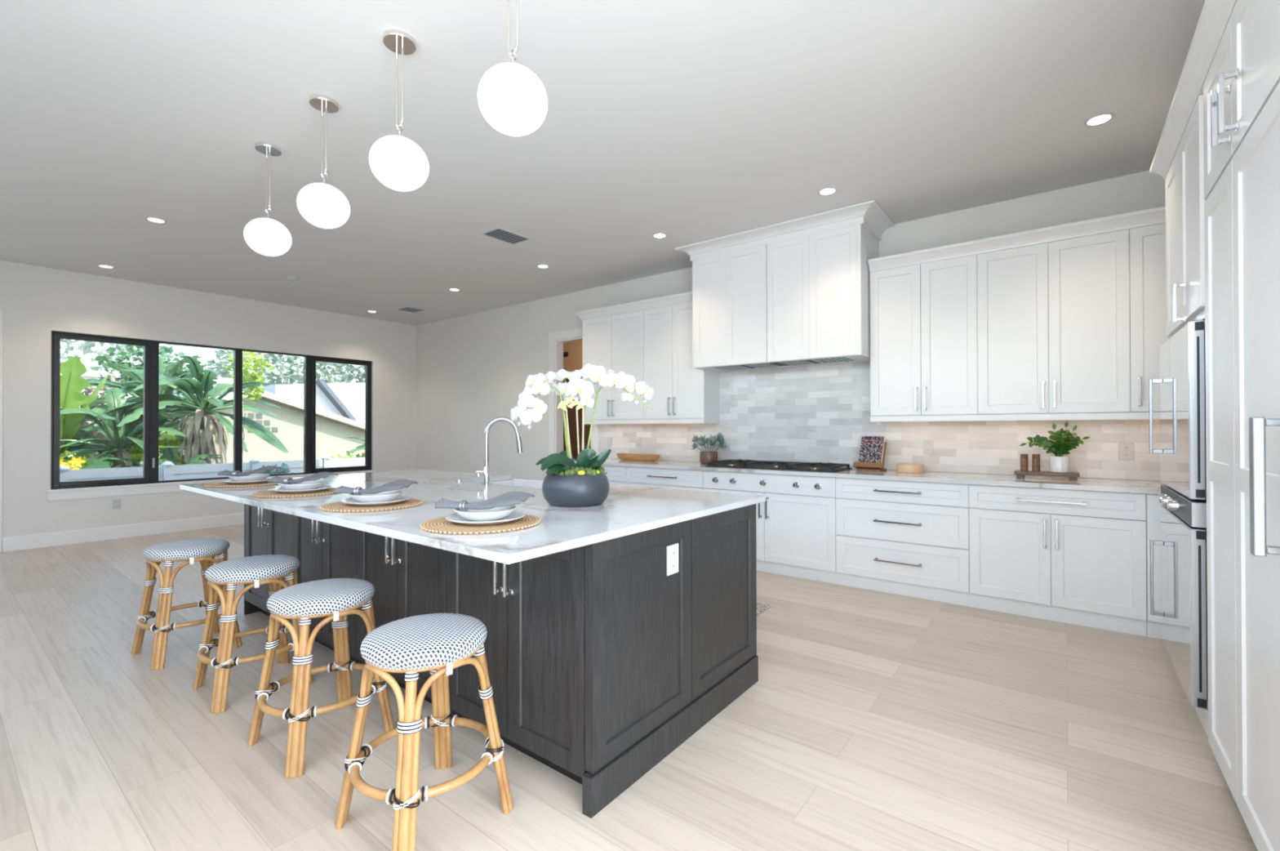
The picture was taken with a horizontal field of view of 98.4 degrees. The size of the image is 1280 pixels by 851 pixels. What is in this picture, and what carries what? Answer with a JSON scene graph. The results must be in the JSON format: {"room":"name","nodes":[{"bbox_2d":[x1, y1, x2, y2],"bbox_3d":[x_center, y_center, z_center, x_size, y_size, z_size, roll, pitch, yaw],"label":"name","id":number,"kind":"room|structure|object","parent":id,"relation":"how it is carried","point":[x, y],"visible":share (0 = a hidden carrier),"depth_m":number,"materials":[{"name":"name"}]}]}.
{"room":"kitchen","nodes":[
{"label":"kitchen","id":0,"kind":"room"},
{"bbox_2d":[0,259,416,551],"bbox_3d":[-5.649,-0.196,7.148,0.200,3.022,6.030,0,0,38],"label":"wall","id":1,"kind":"structure","parent":0,"point":[36,301],"depth_m":6.56,"materials":[{"name":"white paint"}]},
{"bbox_2d":[0,309,3,551],"bbox_3d":[-7.005,0.052,5.215,0.028,2.510,1.295,0,0,38],"label":"trim","id":2,"kind":"structure","parent":1,"relation":"attached to","point":[1,310],"depth_m":5.71,"materials":[{"name":"white"}]},
{"bbox_2d":[2,512,244,551],"bbox_3d":[-5.204,1.242,7.538,0.016,0.150,4.585,0,0,38],"label":"baseboard","id":3,"kind":"structure","parent":1,"relation":"attached to","point":[87,535],"depth_m":6.40,"materials":[{"name":"white"}]},
{"bbox_2d":[50,330,371,488],"bbox_3d":[-5.371,-0.162,7.433,0.123,1.733,3.522,0,0,38],"label":"window","id":4,"kind":"structure","parent":1,"relation":"in","point":[151,348],"depth_m":6.74,"materials":[{"name":"black"}]},
{"bbox_2d":[46,470,375,500],"bbox_3d":[-5.366,0.764,7.426,0.140,0.117,3.582,0,0,38],"label":"window sill","id":5,"kind":"structure","parent":1,"relation":"attached to","point":[110,491],"depth_m":6.47,"materials":[{"name":"white"}]},
{"bbox_2d":[563,340,582,371],"bbox_3d":[-1.068,-0.136,8.447,4.200,2.900,1.620,0,0,38],"label":"wall","id":6,"kind":"structure","parent":0,"point":[573,362],"depth_m":9.40,"materials":[{"name":"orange paint"}]},
{"bbox_2d":[563,376,590,459],"bbox_3d":[-1.145,0.239,9.369,1.150,2.160,0.050,0,0,38],"label":"door","id":7,"kind":"structure","parent":6,"relation":"in","point":[571,412],"depth_m":9.32,"materials":[{"name":"brown"}]},
{"bbox_2d":[0,0,1204,325],"bbox_3d":[-1.781,-1.806,4.049,10.126,0.150,6.230,0,0,38],"label":"ceiling","id":8,"kind":"structure","parent":0,"point":[690,122],"depth_m":3.21,"materials":[{"name":"white paint"}]},
{"bbox_2d":[243,141,292,256],"bbox_3d":[-2.317,-1.397,3.444,0.250,0.674,0.250,0,0,38],"label":"pendant light","id":9,"kind":"object","parent":8,"relation":"hanging from","point":[267,236],"visible":1,"depth_m":3.38,"materials":[{"name":"glass"}]},
{"bbox_2d":[296,93,350,228],"bbox_3d":[-1.696,-1.400,2.965,0.250,0.674,0.250,0,0,38],"label":"pendant light","id":10,"kind":"object","parent":8,"relation":"hanging from","point":[322,205],"visible":1,"depth_m":2.91,"materials":[{"name":"glass"}]},
{"bbox_2d":[368,28,429,191],"bbox_3d":[-1.086,-1.404,2.496,0.250,0.674,0.250,0,0,38],"label":"pendant light","id":11,"kind":"object","parent":8,"relation":"hanging from","point":[399,163],"visible":1,"depth_m":2.44,"materials":[{"name":"glass"}]},
{"bbox_2d":[480,226,531,244],"bbox_3d":[-1.219,-1.723,5.036,0.260,0.008,0.380,0,0,38],"label":"ceiling vent","id":12,"kind":"object","parent":8,"relation":"in","point":[500,233],"visible":1,"depth_m":5.03,"materials":[{"name":"grey plastic"}]},
{"bbox_2d":[477,0,547,136],"bbox_3d":[-0.463,-1.408,2.016,0.250,0.674,0.250,0,0,38],"label":"pendant light","id":13,"kind":"object","parent":8,"relation":"hanging from","point":[512,99],"visible":1,"depth_m":1.94,"materials":[{"name":"glass"}]},
{"bbox_2d":[1084,112,1115,126],"bbox_3d":[2.619,-1.742,3.152,0.136,0.006,0.136,0,0,38],"label":"recessed light","id":14,"kind":"object","parent":8,"relation":"in","point":[1100,119],"visible":1,"depth_m":3.15,"materials":[{"name":"white"}]},
{"bbox_2d":[0,523,1257,850],"bbox_3d":[-1.775,1.351,4.031,10.126,0.120,6.230,0,0,38],"label":"floor","id":15,"kind":"structure","parent":0,"point":[871,720],"depth_m":2.16,"materials":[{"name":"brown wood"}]},
{"bbox_2d":[130,537,242,669],"bbox_3d":[-2.601,0.982,3.179,0.443,0.616,0.443,0,0,35],"label":"counter stool","id":16,"kind":"object","parent":15,"relation":"on","point":[204,550],"visible":0.69,"depth_m":3.06,"materials":[{"name":"wicker"}]},
{"bbox_2d":[244,503,260,614],"bbox_3d":[-2.333,0.850,4.258,0.018,0.885,1.215,0,0,38],"label":"island end panel","id":17,"kind":"object","parent":15,"relation":"on","point":[249,607],"visible":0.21,"depth_m":3.78,"materials":[{"name":"brown wood"}]},
{"bbox_2d":[192,554,313,712],"bbox_3d":[-1.912,0.978,2.737,0.443,0.616,0.443,0,0,41],"label":"counter stool","id":18,"kind":"object","parent":15,"relation":"on","point":[257,570],"visible":0.79,"depth_m":2.61,"materials":[{"name":"wicker"}]},
{"bbox_2d":[244,503,292,623],"bbox_3d":[-2.023,0.848,3.994,0.792,0.885,1.254,0,0,38],"label":"base cabinet","id":19,"kind":"object","parent":15,"relation":"on","point":[267,531],"visible":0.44,"depth_m":3.54,"materials":[{"name":"brown wood"}]},
{"bbox_2d":[179,468,765,564],"bbox_3d":[-1.133,0.384,3.186,3.223,0.028,1.675,0,0,38],"label":"countertop","id":20,"kind":"structure","parent":19,"relation":"on","point":[627,509],"depth_m":2.37,"materials":[{"name":"stone"}]},
{"bbox_2d":[204,481,279,487],"bbox_3d":[-2.509,0.370,3.524,0.424,0.011,0.424,0,0,24],"label":"placemat","id":21,"kind":"object","parent":20,"relation":"on","point":[220,484],"visible":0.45,"depth_m":3.41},
{"bbox_2d":[221,477,271,484],"bbox_3d":[-2.494,0.354,3.525,0.286,0.022,0.286,0,0,2],"label":"dinner plate","id":22,"kind":"object","parent":21,"relation":"on","point":[228,481],"visible":0.7,"depth_m":3.44,"materials":[{"name":"white ceramic"}]},
{"bbox_2d":[226,473,270,480],"bbox_3d":[-2.497,0.338,3.530,0.224,0.041,0.224,0,0,2],"label":"bowl","id":23,"kind":"object","parent":22,"relation":"on","point":[253,477],"visible":0.8,"depth_m":3.47,"materials":[{"name":"white ceramic"}]},
{"bbox_2d":[217,465,281,475],"bbox_3d":[-2.501,0.291,3.530,0.348,0.058,0.145,0,0,2],"label":"napkin","id":24,"kind":"object","parent":23,"relation":"on","point":[270,468],"visible":0.97,"depth_m":3.51,"materials":[{"name":"grey fabric"}]},
{"bbox_2d":[252,487,337,497],"bbox_3d":[-1.867,0.366,3.030,0.424,0.011,0.424,0,0,29],"label":"placemat","id":25,"kind":"object","parent":20,"relation":"on","point":[270,494],"visible":0.55,"depth_m":2.93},
{"bbox_2d":[271,484,332,493],"bbox_3d":[-1.852,0.351,3.030,0.286,0.022,0.286,0,0,7],"label":"dinner plate","id":26,"kind":"object","parent":25,"relation":"on","point":[280,489],"visible":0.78,"depth_m":2.95,"materials":[{"name":"white ceramic"}]},
{"bbox_2d":[278,480,325,489],"bbox_3d":[-1.855,0.334,3.036,0.224,0.041,0.224,0,0,7],"label":"bowl","id":27,"kind":"object","parent":26,"relation":"on","point":[304,485],"visible":0.8,"depth_m":2.97,"materials":[{"name":"white ceramic"}]},
{"bbox_2d":[266,471,337,483],"bbox_3d":[-1.859,0.287,3.035,0.348,0.058,0.145,0,0,7],"label":"napkin","id":28,"kind":"object","parent":27,"relation":"on","point":[319,475],"visible":0.96,"depth_m":3.02,"materials":[{"name":"grey fabric"}]},
{"bbox_2d":[319,497,422,511],"bbox_3d":[-1.226,0.362,2.535,0.424,0.011,0.424,0,0,-23],"label":"placemat","id":29,"kind":"object","parent":20,"relation":"on","point":[339,506],"visible":0.81,"depth_m":2.43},
{"bbox_2d":[341,494,409,505],"bbox_3d":[-1.210,0.347,2.536,0.286,0.022,0.286,0,0,0],"label":"dinner plate","id":30,"kind":"object","parent":29,"relation":"on","point":[401,498],"visible":0.62,"depth_m":2.46,"materials":[{"name":"white ceramic"}]},
{"bbox_2d":[348,489,402,502],"bbox_3d":[-1.214,0.330,2.542,0.224,0.041,0.224,0,0,0],"label":"bowl","id":31,"kind":"object","parent":30,"relation":"on","point":[388,495],"visible":0.88,"depth_m":2.48,"materials":[{"name":"white ceramic"}]},
{"bbox_2d":[333,479,418,493],"bbox_3d":[-1.218,0.283,2.542,0.348,0.058,0.145,0,0,0],"label":"napkin","id":32,"kind":"object","parent":31,"relation":"on","point":[401,483],"visible":0.99,"depth_m":2.52,"materials":[{"name":"grey fabric"}]},
{"bbox_2d":[420,514,540,533],"bbox_3d":[-0.584,0.358,2.041,0.424,0.011,0.424,0,0,-19],"label":"placemat","id":33,"kind":"object","parent":20,"relation":"on","point":[439,525],"visible":0.72,"depth_m":1.94,"materials":[{"name":"wicker"}]},
{"bbox_2d":[444,510,525,524],"bbox_3d":[-0.569,0.343,2.042,0.286,0.022,0.286,0,0,4],"label":"dinner plate","id":34,"kind":"object","parent":33,"relation":"on","point":[455,517],"visible":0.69,"depth_m":2.00,"materials":[{"name":"white ceramic"}]},
{"bbox_2d":[453,504,516,520],"bbox_3d":[-0.572,0.326,2.047,0.224,0.041,0.224,0,0,4],"label":"bowl","id":35,"kind":"object","parent":34,"relation":"on","point":[496,513],"visible":0.84,"depth_m":1.98,"materials":[{"name":"white ceramic"}]},
{"bbox_2d":[434,491,534,509],"bbox_3d":[-0.576,0.279,2.047,0.348,0.058,0.145,0,0,4],"label":"napkin","id":36,"kind":"object","parent":35,"relation":"on","point":[509,498],"visible":0.97,"depth_m":2.03,"materials":[{"name":"grey fabric"}]},
{"bbox_2d":[475,416,523,484],"bbox_3d":[-0.887,0.158,3.493,0.294,0.428,0.060,0,0,0],"label":"faucet","id":37,"kind":"object","parent":20,"relation":"on","point":[486,471],"visible":1,"depth_m":3.48,"materials":[{"name":"silver metal"}]},
{"bbox_2d":[489,478,542,488],"bbox_3d":[-0.742,0.511,3.679,0.864,0.241,0.472,0,0,38],"label":"sink","id":38,"kind":"object","parent":20,"relation":"in","point":[516,482],"visible":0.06,"depth_m":4.00,"materials":[{"name":"white ceramic"}]},
{"bbox_2d":[510,363,653,506],"bbox_3d":[-0.266,0.041,2.585,0.660,0.650,0.314,0,0,0],"label":"orchid arrangement","id":39,"kind":"object","parent":20,"relation":"on","point":[566,482],"visible":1,"depth_m":2.51,"materials":[{"name":"white plant"}]},
{"bbox_2d":[247,577,394,777],"bbox_3d":[-1.307,0.975,2.277,0.443,0.616,0.443,0,0,36],"label":"counter stool","id":40,"kind":"object","parent":15,"relation":"on","point":[336,598],"visible":0.95,"depth_m":2.17,"materials":[{"name":"wicker"}]},
{"bbox_2d":[292,515,364,663],"bbox_3d":[-1.395,0.844,3.511,0.792,0.885,1.254,0,0,38],"label":"base cabinet","id":41,"kind":"object","parent":15,"relation":"on","point":[323,550],"visible":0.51,"depth_m":3.02,"materials":[{"name":"brown wood"}]},
{"bbox_2d":[355,529,464,717],"bbox_3d":[-0.768,0.841,3.028,0.792,0.885,1.254,0,0,38],"label":"base cabinet","id":42,"kind":"object","parent":15,"relation":"on","point":[408,579],"visible":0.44,"depth_m":2.54,"materials":[{"name":"brown wood"}]},
{"bbox_2d":[334,613,513,850],"bbox_3d":[-0.701,0.971,1.811,0.443,0.616,0.443,0,0,38],"label":"counter stool","id":43,"kind":"object","parent":15,"relation":"on","point":[438,643],"visible":1,"depth_m":1.73,"materials":[{"name":"wicker"}]},
{"bbox_2d":[446,545,586,783],"bbox_3d":[-0.141,0.837,2.544,0.792,0.885,1.254,0,0,38],"label":"base cabinet","id":44,"kind":"object","parent":15,"relation":"on","point":[532,611],"visible":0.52,"depth_m":2.01,"materials":[{"name":"brown wood"}]},
{"bbox_2d":[600,465,627,484],"bbox_3d":[-0.314,0.866,6.274,0.877,0.868,0.650,0,0,38],"label":"base cabinet","id":45,"kind":"object","parent":15,"relation":"on","point":[615,474],"visible":0.13,"depth_m":5.87,"materials":[{"name":"white paint"}]},
{"bbox_2d":[626,466,704,490],"bbox_3d":[0.403,0.862,5.723,0.932,0.868,0.650,0,0,38],"label":"base cabinet","id":46,"kind":"object","parent":15,"relation":"on","point":[686,479],"visible":0.29,"depth_m":5.47,"materials":[{"name":"white paint"}]},
{"bbox_2d":[582,503,758,817],"bbox_3d":[0.199,0.835,2.297,0.045,0.885,1.234,0,0,38],"label":"island end panel","id":47,"kind":"object","parent":15,"relation":"on","point":[665,655],"visible":0.97,"depth_m":2.12,"materials":[{"name":"brown wood"}]},
{"bbox_2d":[666,542,678,575],"bbox_3d":[0.132,0.532,2.196,0.010,0.116,0.078,0,0,38],"label":"outlet","id":48,"kind":"object","parent":47,"relation":"attached to","point":[673,549],"visible":1,"depth_m":2.19,"materials":[{"name":"grey plastic"}]},
{"bbox_2d":[703,470,837,583],"bbox_3d":[1.260,0.857,5.057,1.239,0.868,0.658,0,0,38],"label":"base cabinet","id":49,"kind":"object","parent":15,"relation":"on","point":[796,522],"visible":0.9,"depth_m":4.69,"materials":[{"name":"white paint"}]},
{"bbox_2d":[574,457,1164,493],"bbox_3d":[1.399,0.402,4.675,5.628,0.033,1.078,0,0,38],"label":"countertop","id":50,"kind":"structure","parent":49,"relation":"on","point":[1037,482],"depth_m":4.10,"materials":[{"name":"stone"}]},
{"bbox_2d":[616,453,660,461],"bbox_3d":[-0.025,0.358,6.241,0.620,0.077,0.170,0,0,38],"label":"dough bowl","id":51,"kind":"object","parent":50,"relation":"on","point":[625,456],"visible":1,"depth_m":6.16,"materials":[{"name":"brown wood"}]},
{"bbox_2d":[699,450,717,463],"bbox_3d":[0.707,0.330,5.677,0.184,0.125,0.184,0,0,38],"label":"pot","id":52,"kind":"object","parent":50,"relation":"on","point":[705,456],"depth_m":5.60,"materials":[{"name":"brown ceramic"}]},
{"bbox_2d":[690,432,727,463],"bbox_3d":[0.726,0.228,5.671,0.379,0.328,0.322,0,0,38],"label":"potted succulent","id":53,"kind":"object","parent":50,"relation":"on","point":[705,455],"visible":1,"depth_m":5.62,"materials":[{"name":"green plant"}]},
{"bbox_2d":[705,459,852,471],"bbox_3d":[1.252,0.360,5.080,1.220,0.056,0.470,0,0,38],"label":"cooktop","id":54,"kind":"object","parent":50,"relation":"in","point":[767,464],"visible":1,"depth_m":4.93,"materials":[{"name":"black metal"}]},
{"bbox_2d":[853,441,886,471],"bbox_3d":[1.970,0.263,4.710,0.250,0.244,0.160,0,0,44],"label":"book stand","id":55,"kind":"object","parent":50,"relation":"on","point":[864,466],"visible":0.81,"depth_m":4.66,"materials":[{"name":"brown wood"}]},
{"bbox_2d":[857,435,884,462],"bbox_3d":[1.977,0.221,4.717,0.190,0.255,0.116,0,0,44],"label":"book","id":56,"kind":"object","parent":55,"relation":"on","point":[872,447],"visible":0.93,"depth_m":4.71,"materials":[{"name":"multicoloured paper"}]},
{"bbox_2d":[896,462,924,472],"bbox_3d":[2.207,0.349,4.521,0.204,0.068,0.204,0,0,38],"label":"round box","id":57,"kind":"object","parent":50,"relation":"on","point":[900,467],"visible":1,"depth_m":4.44,"materials":[{"name":"wood"}]},
{"bbox_2d":[1013,470,1079,480],"bbox_3d":[2.879,0.353,3.916,0.370,0.050,0.140,0,0,38],"label":"serving board","id":58,"kind":"object","parent":50,"relation":"on","point":[1073,476],"visible":1,"depth_m":3.86,"materials":[{"name":"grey wood"}]},
{"bbox_2d":[1019,421,1090,472],"bbox_3d":[2.915,0.149,3.889,0.399,0.359,0.124,0,0,38],"label":"potted plant","id":59,"kind":"object","parent":58,"relation":"on","point":[1064,443],"visible":1,"depth_m":3.85,"materials":[{"name":"green plant"}]},
{"bbox_2d":[835,477,969,606],"bbox_3d":[2.122,0.851,4.399,0.930,0.868,0.650,0,0,38],"label":"base cabinet","id":60,"kind":"object","parent":15,"relation":"on","point":[907,538],"visible":0.98,"depth_m":4.15,"materials":[{"name":"white paint"}]},
{"bbox_2d":[968,484,1146,635],"bbox_3d":[2.857,0.847,3.833,0.925,0.868,0.650,0,0,38],"label":"base cabinet","id":61,"kind":"object","parent":15,"relation":"on","point":[1076,557],"visible":0.98,"depth_m":3.57,"materials":[{"name":"white paint"}]},
{"bbox_2d":[1146,493,1161,638],"bbox_3d":[2.965,0.844,3.131,0.098,0.866,0.505,0,0,38],"label":"base cabinet","id":62,"kind":"object","parent":15,"relation":"on","point":[1153,505],"visible":0.29,"depth_m":3.30,"materials":[{"name":"white paint"}]},
{"bbox_2d":[1150,65,1208,736],"bbox_3d":[2.732,-0.066,2.366,0.695,2.677,1.091,0,0,38],"label":"oven tower","id":63,"kind":"object","parent":15,"relation":"on","point":[1179,157],"visible":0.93,"depth_m":2.44,"materials":[{"name":"white paint"}]},
{"bbox_2d":[1148,320,1206,499],"bbox_3d":[2.673,-0.063,2.416,0.598,0.720,0.890,0,0,38],"label":"oven","id":64,"kind":"object","parent":63,"relation":"in","point":[1182,380],"visible":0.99,"depth_m":2.34,"materials":[{"name":"silver metal"}]},
{"bbox_2d":[1204,320,1206,499],"bbox_3d":[2.713,-0.063,2.385,0.497,0.720,0.890,0,0,38],"label":"oven","id":65,"kind":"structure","parent":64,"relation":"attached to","point":[1205,464],"depth_m":2.22,"materials":[{"name":"silver metal"}]},
{"bbox_2d":[1150,484,1208,709],"bbox_3d":[2.675,0.720,2.412,0.598,0.825,0.890,0,0,38],"label":"oven","id":66,"kind":"object","parent":63,"relation":"in","point":[1183,542],"visible":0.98,"depth_m":2.33,"materials":[{"name":"silver metal"}]},
{"bbox_2d":[1204,159,1237,804],"bbox_3d":[2.283,0.209,1.739,0.643,2.122,0.443,0,0,38],"label":"tall cabinet","id":67,"kind":"object","parent":15,"relation":"on","point":[1218,206],"visible":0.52,"depth_m":1.94,"materials":[{"name":"white paint"}]},
{"bbox_2d":[1232,81,1279,850],"bbox_3d":[1.884,0.207,1.277,0.711,2.122,0.760,0,0,38],"label":"refrigerator","id":68,"kind":"object","parent":15,"relation":"on","point":[1256,161],"visible":1,"depth_m":1.55,"materials":[{"name":"white paint"}]},
{"bbox_2d":[416,170,1165,589],"bbox_3d":[0.165,-0.211,6.399,9.926,3.022,0.120,0,0,38],"label":"wall","id":69,"kind":"structure","parent":0,"point":[472,369],"depth_m":7.69,"materials":[{"name":"white paint"}]},
{"bbox_2d":[548,327,597,457],"bbox_3d":[-0.828,0.034,7.155,0.874,2.545,0.143,0,0,38],"label":"door frame","id":70,"kind":"structure","parent":69,"relation":"in","point":[555,347],"depth_m":7.31,"materials":[{"name":"white"}]},
{"bbox_2d":[574,300,644,424],"bbox_3d":[-0.273,-0.683,6.422,0.985,1.332,0.358,0,0,38],"label":"upper cabinet","id":71,"kind":"object","parent":69,"relation":"attached to","point":[612,336],"visible":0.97,"depth_m":6.26,"materials":[{"name":"white paint"}]},
{"bbox_2d":[584,419,643,424],"bbox_3d":[-0.229,-0.040,6.417,0.915,0.045,0.308,0,0,38],"label":"light","id":72,"kind":"object","parent":71,"relation":"attached to","point":[586,421],"depth_m":6.27,"materials":[{"name":"beige"}]},
{"bbox_2d":[640,291,719,423],"bbox_3d":[0.420,-0.687,5.888,0.764,1.332,0.358,0,0,38],"label":"upper cabinet","id":73,"kind":"object","parent":69,"relation":"attached to","point":[682,393],"visible":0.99,"depth_m":5.77,"materials":[{"name":"white paint"}]},
{"bbox_2d":[643,418,719,423],"bbox_3d":[0.436,-0.044,5.905,0.764,0.045,0.308,0,0,38],"label":"light","id":74,"kind":"object","parent":73,"relation":"attached to","point":[646,420],"depth_m":5.75,"materials":[{"name":"beige"}]},
{"bbox_2d":[674,200,894,372],"bbox_3d":[1.267,-1.145,5.066,1.852,1.169,0.647,0,0,38],"label":"range hood","id":75,"kind":"object","parent":69,"relation":"attached to","point":[795,292],"visible":0.98,"depth_m":4.80,"materials":[{"name":"white paint"}]},
{"bbox_2d":[597,361,1160,480],"bbox_3d":[1.714,-0.109,5.121,5.668,0.998,0.012,0,0,38],"label":"backsplash","id":76,"kind":"structure","parent":69,"relation":"attached to","point":[817,413],"depth_m":5.02,"materials":[{"name":"tile"}]},
{"bbox_2d":[1118,442,1133,459],"bbox_3d":[3.372,0.180,3.831,0.078,0.116,0.010,0,0,38],"label":"outlet","id":77,"kind":"object","parent":76,"relation":"attached to","point":[1126,450],"visible":1,"depth_m":3.83,"materials":[{"name":"grey plastic"}]},
{"bbox_2d":[867,240,977,422],"bbox_3d":[2.288,-0.699,4.450,0.764,1.332,0.358,0,0,38],"label":"upper cabinet","id":78,"kind":"object","parent":69,"relation":"attached to","point":[924,327],"visible":0.98,"depth_m":4.33,"materials":[{"name":"white paint"}]},
{"bbox_2d":[870,414,977,422],"bbox_3d":[2.304,-0.055,4.466,0.764,0.045,0.308,0,0,38],"label":"rail","id":79,"kind":"object","parent":78,"relation":"attached to","point":[875,418],"depth_m":4.34,"materials":[{"name":"beige"}]},
{"bbox_2d":[976,212,1130,420],"bbox_3d":[2.928,-0.703,3.957,0.852,1.332,0.358,0,0,38],"label":"upper cabinet","id":80,"kind":"object","parent":69,"relation":"attached to","point":[1053,302],"visible":1,"depth_m":3.82,"materials":[{"name":"white paint"}]},
{"bbox_2d":[977,412,1130,420],"bbox_3d":[2.856,-0.059,3.858,0.852,0.045,0.018,0,0,38],"label":"rail","id":81,"kind":"object","parent":80,"relation":"attached to","point":[981,415],"depth_m":3.85,"materials":[{"name":"white paint"}]},
{"bbox_2d":[1128,205,1171,419],"bbox_3d":[3.555,-0.707,3.474,0.731,1.332,0.358,0,0,38],"label":"upper cabinet","id":82,"kind":"object","parent":69,"relation":"attached to","point":[1147,228],"visible":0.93,"depth_m":3.55,"materials":[{"name":"white paint"}]},
{"bbox_2d":[1130,412,1159,419],"bbox_3d":[3.483,-0.063,3.375,0.731,0.045,0.018,0,0,38],"label":"light","id":83,"kind":"object","parent":82,"relation":"attached to","point":[1134,415],"depth_m":3.56,"materials":[{"name":"white paint"}]},
{"bbox_3d":[2.210,-0.245,1.019,0.120,3.022,5.910,0,0,38],"label":"wall","id":84,"kind":"structure","parent":0,"visible":0},
{"bbox_2d":[1184,0,1235,199],"bbox_3d":[2.260,-1.132,1.762,0.695,0.549,0.447,0,0,38],"label":"upper cabinet","id":85,"kind":"object","parent":84,"relation":"attached to","point":[1209,55],"visible":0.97,"depth_m":1.92,"materials":[{"name":"white paint"}]},
{"bbox_2d":[1216,0,1279,153],"bbox_3d":[1.888,-1.134,1.280,0.695,0.549,0.764,0,0,38],"label":"upper cabinet","id":86,"kind":"object","parent":84,"relation":"attached to","point":[1255,75],"visible":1,"depth_m":1.61,"materials":[{"name":"white paint"}]},
{"label":"outside","id":87,"kind":"structure","parent":0,"visible":0},
{"bbox_3d":[-16.790,1.671,22.392,36.054,0.200,75.000,0,0,38],"label":"ground","id":88,"kind":"structure","parent":87,"visible":0},
{"bbox_2d":[59,450,92,469],"bbox_3d":[-8.674,0.887,8.268,0.720,1.200,0.963,0,0,38],"label":"shrub","id":89,"kind":"object","parent":88,"relation":"on","point":[85,456],"visible":0.05,"depth_m":8.33,"materials":[{"name":"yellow plant"}]},
{"bbox_2d":[59,355,109,454],"bbox_3d":[-9.030,0.223,8.677,1.195,2.530,0.834,0,0,11],"label":"banana plant","id":90,"kind":"object","parent":88,"relation":"on","point":[72,385],"visible":0.33,"depth_m":8.52,"materials":[{"name":"green plant"}]},
{"bbox_2d":[80,375,128,455],"bbox_3d":[-11.009,0.242,11.202,1.183,2.530,1.098,0,0,-26],"label":"shrub","id":91,"kind":"object","parent":88,"relation":"on","point":[88,390],"visible":0.12,"depth_m":11.16,"materials":[{"name":"green plant"}]},
{"bbox_2d":[72,395,166,449],"bbox_3d":[-10.529,0.308,10.382,2.976,2.379,3.464,0,0,-37],"label":"shrub","id":92,"kind":"object","parent":88,"relation":"on","point":[98,400],"visible":0.07,"depth_m":10.34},
{"bbox_2d":[60,338,186,371],"bbox_3d":[-24.552,-2.107,21.534,5.293,7.396,10.808,0,0,38],"label":"tree","id":93,"kind":"object","parent":88,"relation":"on","point":[86,346],"visible":0.12,"depth_m":23.28,"materials":[{"name":"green plant"}]},
{"bbox_2d":[67,410,183,467],"bbox_3d":[-9.224,0.586,10.027,2.928,1.822,2.450,0,0,38],"label":"shrub","id":94,"kind":"object","parent":88,"relation":"on","point":[161,422],"visible":0.06,"depth_m":9.89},
{"bbox_2d":[59,388,192,469],"bbox_3d":[-8.496,0.433,8.886,2.780,2.106,2.708,0,0,3],"label":"palm plant","id":95,"kind":"object","parent":88,"relation":"on","point":[121,439],"visible":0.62,"depth_m":8.87,"materials":[{"name":"plant"}]},
{"bbox_2d":[88,343,217,432],"bbox_3d":[-10.952,-0.238,12.518,1.259,3.502,2.250,0,0,38],"label":"tree","id":96,"kind":"object","parent":88,"relation":"on","point":[131,352],"visible":0.17,"depth_m":12.11,"materials":[{"name":"green plant"}]},
{"bbox_2d":[122,424,186,466],"bbox_3d":[-8.160,0.742,9.383,0.799,1.500,1.153,0,0,38],"label":"shrub","id":97,"kind":"object","parent":88,"relation":"on","point":[136,452],"visible":0.28,"depth_m":9.27,"materials":[{"name":"green plant"}]},
{"bbox_2d":[80,369,232,404],"bbox_3d":[-19.430,-0.073,18.121,5.500,3.250,8.600,0,0,38],"label":"house","id":98,"kind":"structure","parent":88,"relation":"on","point":[90,374],"depth_m":17.31,"materials":[{"name":"grey"}]},
{"bbox_2d":[104,445,222,466],"bbox_3d":[-7.637,1.037,8.902,2.284,1.427,2.138,0,0,-10],"label":"shrub","id":99,"kind":"object","parent":88,"relation":"on","point":[169,452],"visible":0.24,"depth_m":8.87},
{"bbox_2d":[85,355,244,455],"bbox_3d":[-10.145,0.009,10.917,3.575,2.977,2.309,0,0,15],"label":"palm tree","id":100,"kind":"object","parent":88,"relation":"on","point":[164,368],"visible":0.33,"depth_m":11.00,"materials":[{"name":"plant"}]},
{"bbox_2d":[79,355,288,463],"bbox_3d":[-7.732,0.165,9.651,2.960,2.644,2.960,0,0,38],"label":"palm tree","id":101,"kind":"object","parent":88,"relation":"on","point":[207,436],"visible":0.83,"depth_m":9.52,"materials":[{"name":"plant"}]},
{"bbox_2d":[59,455,364,481],"bbox_3d":[-6.645,1.009,8.900,0.150,0.935,12.000,0,0,38],"label":"fence","id":102,"kind":"object","parent":88,"relation":"on","point":[167,470],"visible":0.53,"depth_m":8.50,"materials":[{"name":"white plastic"}]},
{"bbox_2d":[80,390,364,465],"bbox_3d":[-12.275,0.296,16.837,6.600,2.470,10.100,0,0,38],"label":"house","id":103,"kind":"structure","parent":88,"relation":"on","point":[331,428],"depth_m":15.26,"materials":[{"name":"grey paint"}]},
{"bbox_2d":[224,351,273,462],"bbox_3d":[-8.097,-0.100,11.447,0.850,3.192,0.791,0,0,-21],"label":"tree","id":104,"kind":"object","parent":88,"relation":"on","point":[253,376],"visible":0.7,"depth_m":11.41,"materials":[{"name":"green plant"}]},
{"bbox_2d":[205,348,364,388],"bbox_3d":[-17.848,-2.318,32.647,5.286,7.920,12.854,0,0,38],"label":"tree","id":105,"kind":"object","parent":88,"relation":"on","point":[276,375],"visible":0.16,"depth_m":29.60,"materials":[{"name":"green plant"}]},
{"bbox_2d":[243,379,364,423],"bbox_3d":[-13.779,-0.185,26.770,5.500,3.550,8.400,0,0,38],"label":"house","id":106,"kind":"structure","parent":88,"relation":"on","point":[347,400],"depth_m":23.73,"materials":[{"name":"grey"}]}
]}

